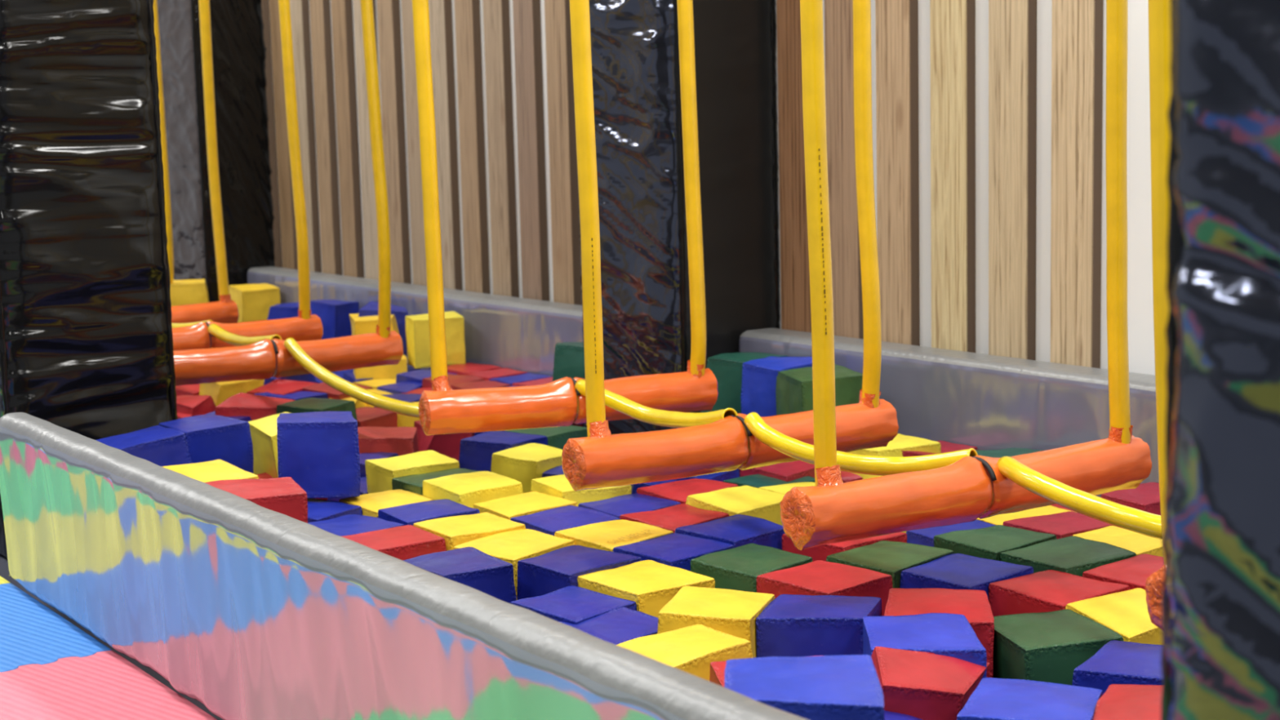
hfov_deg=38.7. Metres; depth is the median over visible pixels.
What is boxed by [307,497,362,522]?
cube
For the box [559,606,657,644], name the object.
cube
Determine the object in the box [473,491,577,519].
cube
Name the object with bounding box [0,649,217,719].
floor mat
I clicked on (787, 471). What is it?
cube
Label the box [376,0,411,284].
wooden slat
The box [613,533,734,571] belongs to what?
cube
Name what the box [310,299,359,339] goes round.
cube
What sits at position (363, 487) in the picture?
cube
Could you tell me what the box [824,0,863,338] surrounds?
wooden slat
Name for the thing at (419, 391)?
cube
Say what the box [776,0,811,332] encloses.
wooden slat
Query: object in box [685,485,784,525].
cube
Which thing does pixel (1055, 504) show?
cube
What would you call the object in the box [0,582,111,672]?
floor mat
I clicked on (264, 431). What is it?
cube
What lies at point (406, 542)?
cube
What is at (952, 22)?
wooden slat
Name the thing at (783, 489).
cube
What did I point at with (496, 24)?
wooden slat
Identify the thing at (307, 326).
swing
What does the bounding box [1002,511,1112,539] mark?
cube
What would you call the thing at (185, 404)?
cube
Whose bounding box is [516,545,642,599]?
cube
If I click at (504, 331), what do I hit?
barrier
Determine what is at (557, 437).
cube
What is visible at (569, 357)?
cube
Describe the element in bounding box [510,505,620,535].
cube
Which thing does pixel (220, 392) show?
cube
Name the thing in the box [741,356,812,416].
cube
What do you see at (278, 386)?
cube
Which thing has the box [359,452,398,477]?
cube
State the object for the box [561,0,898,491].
swing
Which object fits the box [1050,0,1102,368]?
wooden slat
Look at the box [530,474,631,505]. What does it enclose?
cube
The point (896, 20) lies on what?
wooden slat
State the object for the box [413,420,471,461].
cube
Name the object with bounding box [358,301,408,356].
cube
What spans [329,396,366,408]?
cube
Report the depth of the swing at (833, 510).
4.06 m
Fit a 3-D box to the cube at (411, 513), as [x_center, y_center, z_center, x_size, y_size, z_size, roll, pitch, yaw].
[-0.593,0.543,5.196,0.237,0.251,0.241,-6,9,-30]
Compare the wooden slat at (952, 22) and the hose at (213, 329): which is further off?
the hose at (213, 329)
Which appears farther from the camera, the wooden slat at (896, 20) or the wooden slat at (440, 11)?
the wooden slat at (440, 11)
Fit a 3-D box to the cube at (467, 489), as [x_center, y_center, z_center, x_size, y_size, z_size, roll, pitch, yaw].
[-0.496,0.492,5.455,0.237,0.278,0.244,-7,9,-34]
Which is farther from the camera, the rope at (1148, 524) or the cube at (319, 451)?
the cube at (319, 451)
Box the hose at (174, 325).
[171,320,213,328]
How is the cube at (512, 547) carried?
on the floor
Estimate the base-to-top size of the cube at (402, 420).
0.214 m
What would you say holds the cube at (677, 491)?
on the floor
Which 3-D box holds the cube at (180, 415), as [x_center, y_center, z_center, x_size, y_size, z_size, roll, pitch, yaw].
[-1.879,0.291,7.556,0.289,0.202,0.237,4,9,36]
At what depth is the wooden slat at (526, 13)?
8.21 m
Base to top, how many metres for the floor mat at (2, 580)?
0.030 m
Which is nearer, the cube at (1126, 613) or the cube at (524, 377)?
the cube at (1126, 613)
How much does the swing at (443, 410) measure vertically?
3.644 m
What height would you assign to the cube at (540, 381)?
0.250 m
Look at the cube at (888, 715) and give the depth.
3.43 m
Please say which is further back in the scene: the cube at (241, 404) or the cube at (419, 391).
the cube at (419, 391)
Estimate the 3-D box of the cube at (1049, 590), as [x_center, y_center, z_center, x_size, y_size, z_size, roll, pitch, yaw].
[0.964,0.635,4.188,0.242,0.253,0.246,-7,9,-34]
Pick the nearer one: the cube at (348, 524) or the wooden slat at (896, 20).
the cube at (348, 524)
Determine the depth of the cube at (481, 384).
7.69 m
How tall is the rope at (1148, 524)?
0.095 m
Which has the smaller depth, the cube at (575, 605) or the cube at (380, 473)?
the cube at (575, 605)
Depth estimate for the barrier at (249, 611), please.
3.56 m
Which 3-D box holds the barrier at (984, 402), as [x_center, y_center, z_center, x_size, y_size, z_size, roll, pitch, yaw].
[1.811,0.373,4.890,0.190,0.543,4.830,-7,9,-34]
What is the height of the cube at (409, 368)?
0.197 m
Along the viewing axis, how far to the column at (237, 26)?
10.45 m
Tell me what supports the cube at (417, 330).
on the cube at (468, 367)
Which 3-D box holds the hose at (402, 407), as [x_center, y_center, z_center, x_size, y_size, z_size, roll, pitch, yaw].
[-0.827,0.085,6.298,0.152,0.189,1.763,-8,10,-39]
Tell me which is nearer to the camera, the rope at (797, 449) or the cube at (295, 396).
the rope at (797, 449)
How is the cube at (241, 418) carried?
on the floor
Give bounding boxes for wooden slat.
[261,0,282,267]
[269,0,297,269]
[289,0,321,272]
[309,0,342,275]
[330,0,364,277]
[353,0,378,279]
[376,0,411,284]
[401,0,426,285]
[428,0,462,290]
[453,0,489,293]
[482,0,519,297]
[512,0,549,301]
[544,0,582,305]
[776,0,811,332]
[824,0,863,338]
[875,0,919,346]
[929,0,975,352]
[988,0,1036,360]
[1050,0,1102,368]
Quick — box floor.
[0,484,634,719]
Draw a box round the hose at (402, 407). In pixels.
[284,337,419,417]
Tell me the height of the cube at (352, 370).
0.215 m
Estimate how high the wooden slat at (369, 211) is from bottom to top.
4.000 m
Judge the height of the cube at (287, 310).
0.246 m
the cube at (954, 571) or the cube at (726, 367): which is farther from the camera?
the cube at (726, 367)
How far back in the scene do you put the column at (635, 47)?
6.74 m
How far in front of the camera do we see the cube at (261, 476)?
5.97 m
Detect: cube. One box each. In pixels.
[96,425,192,466]
[158,413,253,473]
[162,459,258,482]
[169,279,208,306]
[175,383,199,395]
[176,395,215,414]
[177,412,207,418]
[199,379,264,406]
[204,476,307,523]
[205,411,251,421]
[215,392,295,420]
[228,283,280,322]
[246,378,318,395]
[248,412,289,478]
[254,391,327,400]
[256,472,321,499]
[263,373,315,385]
[266,302,298,319]
[276,397,357,420]
[276,411,360,497]
[302,382,373,399]
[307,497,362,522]
[307,514,404,536]
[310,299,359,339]
[315,372,343,383]
[327,476,368,502]
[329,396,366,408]
[332,368,353,373]
[338,489,433,517]
[342,371,372,382]
[342,524,446,560]
[349,313,399,335]
[352,377,395,389]
[353,355,407,379]
[355,406,397,426]
[357,426,418,456]
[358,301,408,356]
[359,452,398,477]
[364,449,459,493]
[365,389,392,407]
[374,393,421,407]
[377,381,422,394]
[377,498,479,525]
[391,467,479,495]
[395,368,457,383]
[396,401,419,426]
[401,387,453,394]
[403,546,516,603]
[404,311,465,368]
[407,366,421,371]
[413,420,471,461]
[413,511,525,551]
[422,373,484,387]
[422,471,523,508]
[447,362,501,374]
[450,380,511,436]
[453,528,574,599]
[458,431,547,471]
[462,368,528,380]
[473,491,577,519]
[474,386,515,435]
[488,373,551,386]
[490,443,562,493]
[506,425,587,449]
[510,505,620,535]
[510,585,636,624]
[511,377,582,426]
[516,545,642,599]
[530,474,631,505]
[542,465,564,477]
[552,342,585,381]
[554,520,673,551]
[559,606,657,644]
[577,493,680,518]
[577,560,715,617]
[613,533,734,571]
[617,624,753,680]
[619,503,728,533]
[631,480,675,493]
[636,478,737,503]
[657,586,774,657]
[673,468,739,481]
[675,514,784,550]
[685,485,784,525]
[690,543,812,592]
[700,351,787,413]
[709,655,815,687]
[723,474,814,488]
[724,654,884,719]
[739,460,814,481]
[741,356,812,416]
[755,594,881,657]
[756,560,893,616]
[759,481,815,494]
[775,364,862,415]
[782,532,906,561]
[826,540,954,588]
[840,471,862,482]
[848,433,941,533]
[862,613,986,679]
[871,646,990,719]
[884,587,994,677]
[884,710,922,719]
[899,553,1033,599]
[901,440,977,457]
[906,520,995,546]
[933,524,1056,560]
[956,677,1102,719]
[975,505,1076,524]
[977,448,1045,457]
[988,569,1129,616]
[992,608,1124,684]
[999,536,1136,576]
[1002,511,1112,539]
[1051,503,1075,511]
[1065,587,1162,644]
[1071,640,1162,694]
[1072,525,1163,556]
[1082,553,1164,589]
[1093,684,1162,719]
[1100,482,1160,515]
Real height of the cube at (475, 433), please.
0.243 m
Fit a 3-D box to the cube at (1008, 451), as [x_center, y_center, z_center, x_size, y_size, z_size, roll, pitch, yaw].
[1.118,0.430,5.452,0.251,0.315,0.253,-7,9,-34]
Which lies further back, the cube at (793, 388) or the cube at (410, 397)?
the cube at (410, 397)
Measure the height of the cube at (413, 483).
0.269 m
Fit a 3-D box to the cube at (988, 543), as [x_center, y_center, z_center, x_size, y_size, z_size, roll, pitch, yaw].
[0.909,0.572,4.647,0.242,0.265,0.241,-7,9,-34]
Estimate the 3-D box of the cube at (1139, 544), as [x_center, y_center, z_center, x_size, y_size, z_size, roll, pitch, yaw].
[1.261,0.569,4.685,0.239,0.246,0.236,-7,9,-34]
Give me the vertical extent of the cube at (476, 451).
0.272 m
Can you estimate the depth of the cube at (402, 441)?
6.48 m
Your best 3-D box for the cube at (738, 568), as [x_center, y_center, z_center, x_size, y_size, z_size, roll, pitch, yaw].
[0.278,0.612,4.485,0.241,0.264,0.244,-8,10,-42]
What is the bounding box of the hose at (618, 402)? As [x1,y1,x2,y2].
[574,378,737,427]
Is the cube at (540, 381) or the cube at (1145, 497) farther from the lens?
the cube at (540, 381)
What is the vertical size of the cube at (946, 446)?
0.291 m
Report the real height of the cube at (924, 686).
0.289 m
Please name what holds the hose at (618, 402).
attached to the swing at (602, 459)
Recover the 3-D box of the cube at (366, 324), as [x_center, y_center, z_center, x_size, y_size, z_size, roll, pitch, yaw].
[-1.227,-0.090,8.509,0.256,0.254,0.259,-2,8,-6]
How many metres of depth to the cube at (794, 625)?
3.87 m
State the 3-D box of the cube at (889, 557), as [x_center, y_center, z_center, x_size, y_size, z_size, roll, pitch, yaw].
[0.618,0.600,4.498,0.242,0.265,0.238,-8,10,-42]
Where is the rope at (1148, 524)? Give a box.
[996,456,1162,539]
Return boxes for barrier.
[0,412,807,719]
[247,266,586,427]
[738,328,1159,497]
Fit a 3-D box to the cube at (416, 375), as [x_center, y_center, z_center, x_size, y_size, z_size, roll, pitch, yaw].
[-0.941,0.174,8.100,0.244,0.241,0.237,5,10,42]
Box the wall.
[268,0,1155,375]
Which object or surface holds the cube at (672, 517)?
on the floor
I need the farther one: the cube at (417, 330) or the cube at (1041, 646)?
the cube at (417, 330)
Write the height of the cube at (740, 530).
0.264 m
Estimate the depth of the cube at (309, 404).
7.05 m
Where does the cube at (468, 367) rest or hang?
on the floor
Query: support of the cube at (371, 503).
on the floor
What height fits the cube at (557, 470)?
0.226 m
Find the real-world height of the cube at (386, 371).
0.283 m
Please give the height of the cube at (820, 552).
0.262 m
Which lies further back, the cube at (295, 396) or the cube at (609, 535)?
the cube at (295, 396)
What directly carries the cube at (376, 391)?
on the floor
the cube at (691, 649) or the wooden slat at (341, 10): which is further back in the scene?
the wooden slat at (341, 10)
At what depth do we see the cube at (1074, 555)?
4.42 m
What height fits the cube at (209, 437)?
0.245 m
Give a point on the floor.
(4, 572)
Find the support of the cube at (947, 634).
on the floor
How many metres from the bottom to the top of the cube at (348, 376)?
0.220 m
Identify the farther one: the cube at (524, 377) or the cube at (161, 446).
the cube at (524, 377)
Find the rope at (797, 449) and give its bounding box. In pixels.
[743,412,977,475]
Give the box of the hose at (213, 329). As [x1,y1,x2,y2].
[207,323,281,346]
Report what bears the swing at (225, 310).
hanging from the ceiling
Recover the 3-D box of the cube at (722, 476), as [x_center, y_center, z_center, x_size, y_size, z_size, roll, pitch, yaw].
[0.233,0.457,5.772,0.260,0.233,0.235,-8,10,-41]
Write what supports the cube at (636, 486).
on the floor
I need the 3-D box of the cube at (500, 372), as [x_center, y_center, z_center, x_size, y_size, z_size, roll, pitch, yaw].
[-0.636,0.175,8.026,0.236,0.248,0.235,-7,9,-34]
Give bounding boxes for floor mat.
[0,576,9,584]
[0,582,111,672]
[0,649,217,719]
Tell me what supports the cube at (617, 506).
on the floor
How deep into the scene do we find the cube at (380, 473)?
5.75 m
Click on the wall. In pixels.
(1140, 256)
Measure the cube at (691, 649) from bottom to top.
0.284 m
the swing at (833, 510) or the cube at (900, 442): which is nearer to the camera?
the swing at (833, 510)
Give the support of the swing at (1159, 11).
hanging from the ceiling
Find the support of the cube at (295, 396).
on the floor
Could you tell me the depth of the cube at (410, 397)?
7.52 m
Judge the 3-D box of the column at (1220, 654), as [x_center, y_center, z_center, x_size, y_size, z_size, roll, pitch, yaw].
[0.827,-0.921,1.493,0.605,4.025,0.593,-7,9,-34]
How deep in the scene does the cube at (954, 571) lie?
4.28 m
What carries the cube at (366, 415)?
on the floor
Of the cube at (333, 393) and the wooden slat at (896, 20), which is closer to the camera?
the wooden slat at (896, 20)
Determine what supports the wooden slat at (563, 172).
attached to the wall
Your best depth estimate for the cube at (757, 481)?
5.55 m
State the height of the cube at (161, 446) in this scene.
0.255 m
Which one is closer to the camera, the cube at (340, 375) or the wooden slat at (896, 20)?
the wooden slat at (896, 20)
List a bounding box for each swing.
[153,0,173,283]
[171,0,239,323]
[172,0,323,351]
[173,0,403,386]
[411,0,718,435]
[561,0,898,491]
[779,0,1151,550]
[1145,0,1171,629]
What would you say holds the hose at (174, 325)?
attached to the swing at (307, 326)
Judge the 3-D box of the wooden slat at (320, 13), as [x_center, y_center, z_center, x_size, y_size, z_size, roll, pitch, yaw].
[-1.736,-1.992,9.869,0.042,4.000,0.170,-7,9,-34]
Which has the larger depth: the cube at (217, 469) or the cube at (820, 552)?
the cube at (217, 469)
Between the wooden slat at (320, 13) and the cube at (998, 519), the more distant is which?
the wooden slat at (320, 13)
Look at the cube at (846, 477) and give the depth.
5.75 m
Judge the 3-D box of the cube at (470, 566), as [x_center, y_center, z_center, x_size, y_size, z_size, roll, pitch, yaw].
[-0.449,0.616,4.554,0.244,0.261,0.260,-4,8,-18]
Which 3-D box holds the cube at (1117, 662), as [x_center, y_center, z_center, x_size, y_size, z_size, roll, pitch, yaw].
[1.001,0.708,3.608,0.246,0.259,0.241,4,9,37]
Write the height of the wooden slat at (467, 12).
4.000 m
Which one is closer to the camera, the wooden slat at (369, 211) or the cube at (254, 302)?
the wooden slat at (369, 211)
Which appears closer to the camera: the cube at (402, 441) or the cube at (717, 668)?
the cube at (717, 668)
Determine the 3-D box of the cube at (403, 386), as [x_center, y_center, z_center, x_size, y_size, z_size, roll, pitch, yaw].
[-1.019,0.216,7.893,0.235,0.218,0.253,3,8,28]
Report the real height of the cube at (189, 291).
0.241 m
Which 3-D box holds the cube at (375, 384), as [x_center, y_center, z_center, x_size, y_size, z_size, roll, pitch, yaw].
[-1.152,0.197,8.109,0.240,0.208,0.242,5,10,42]
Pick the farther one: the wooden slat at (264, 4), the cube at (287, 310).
the wooden slat at (264, 4)
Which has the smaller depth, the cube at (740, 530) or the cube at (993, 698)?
the cube at (993, 698)
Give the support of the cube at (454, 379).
on the floor
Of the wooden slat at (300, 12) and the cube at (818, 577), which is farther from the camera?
the wooden slat at (300, 12)
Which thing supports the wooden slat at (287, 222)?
attached to the wall
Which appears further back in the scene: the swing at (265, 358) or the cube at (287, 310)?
the cube at (287, 310)
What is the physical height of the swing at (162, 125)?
3.657 m
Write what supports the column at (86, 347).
on the floor
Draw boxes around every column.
[0,0,177,558]
[156,0,275,302]
[579,0,780,434]
[1160,0,1279,719]
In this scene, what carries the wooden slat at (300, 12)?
attached to the wall
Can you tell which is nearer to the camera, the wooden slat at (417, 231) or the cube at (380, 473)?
the cube at (380, 473)
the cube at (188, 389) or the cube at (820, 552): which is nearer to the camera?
the cube at (820, 552)
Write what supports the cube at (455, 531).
on the floor
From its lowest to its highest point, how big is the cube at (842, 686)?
0.240 m
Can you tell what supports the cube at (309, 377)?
on the floor
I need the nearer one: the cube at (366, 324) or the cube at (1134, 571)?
the cube at (1134, 571)
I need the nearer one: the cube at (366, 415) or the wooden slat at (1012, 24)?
the wooden slat at (1012, 24)
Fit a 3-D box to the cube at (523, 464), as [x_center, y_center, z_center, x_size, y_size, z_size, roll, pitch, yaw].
[-0.350,0.426,6.017,0.250,0.257,0.243,5,10,42]
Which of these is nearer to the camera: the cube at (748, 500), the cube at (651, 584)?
the cube at (651, 584)
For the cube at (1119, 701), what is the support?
on the floor
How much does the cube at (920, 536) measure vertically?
0.231 m
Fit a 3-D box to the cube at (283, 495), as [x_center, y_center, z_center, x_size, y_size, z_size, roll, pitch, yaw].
[-0.997,0.445,4.742,0.236,0.244,0.237,-4,8,-20]

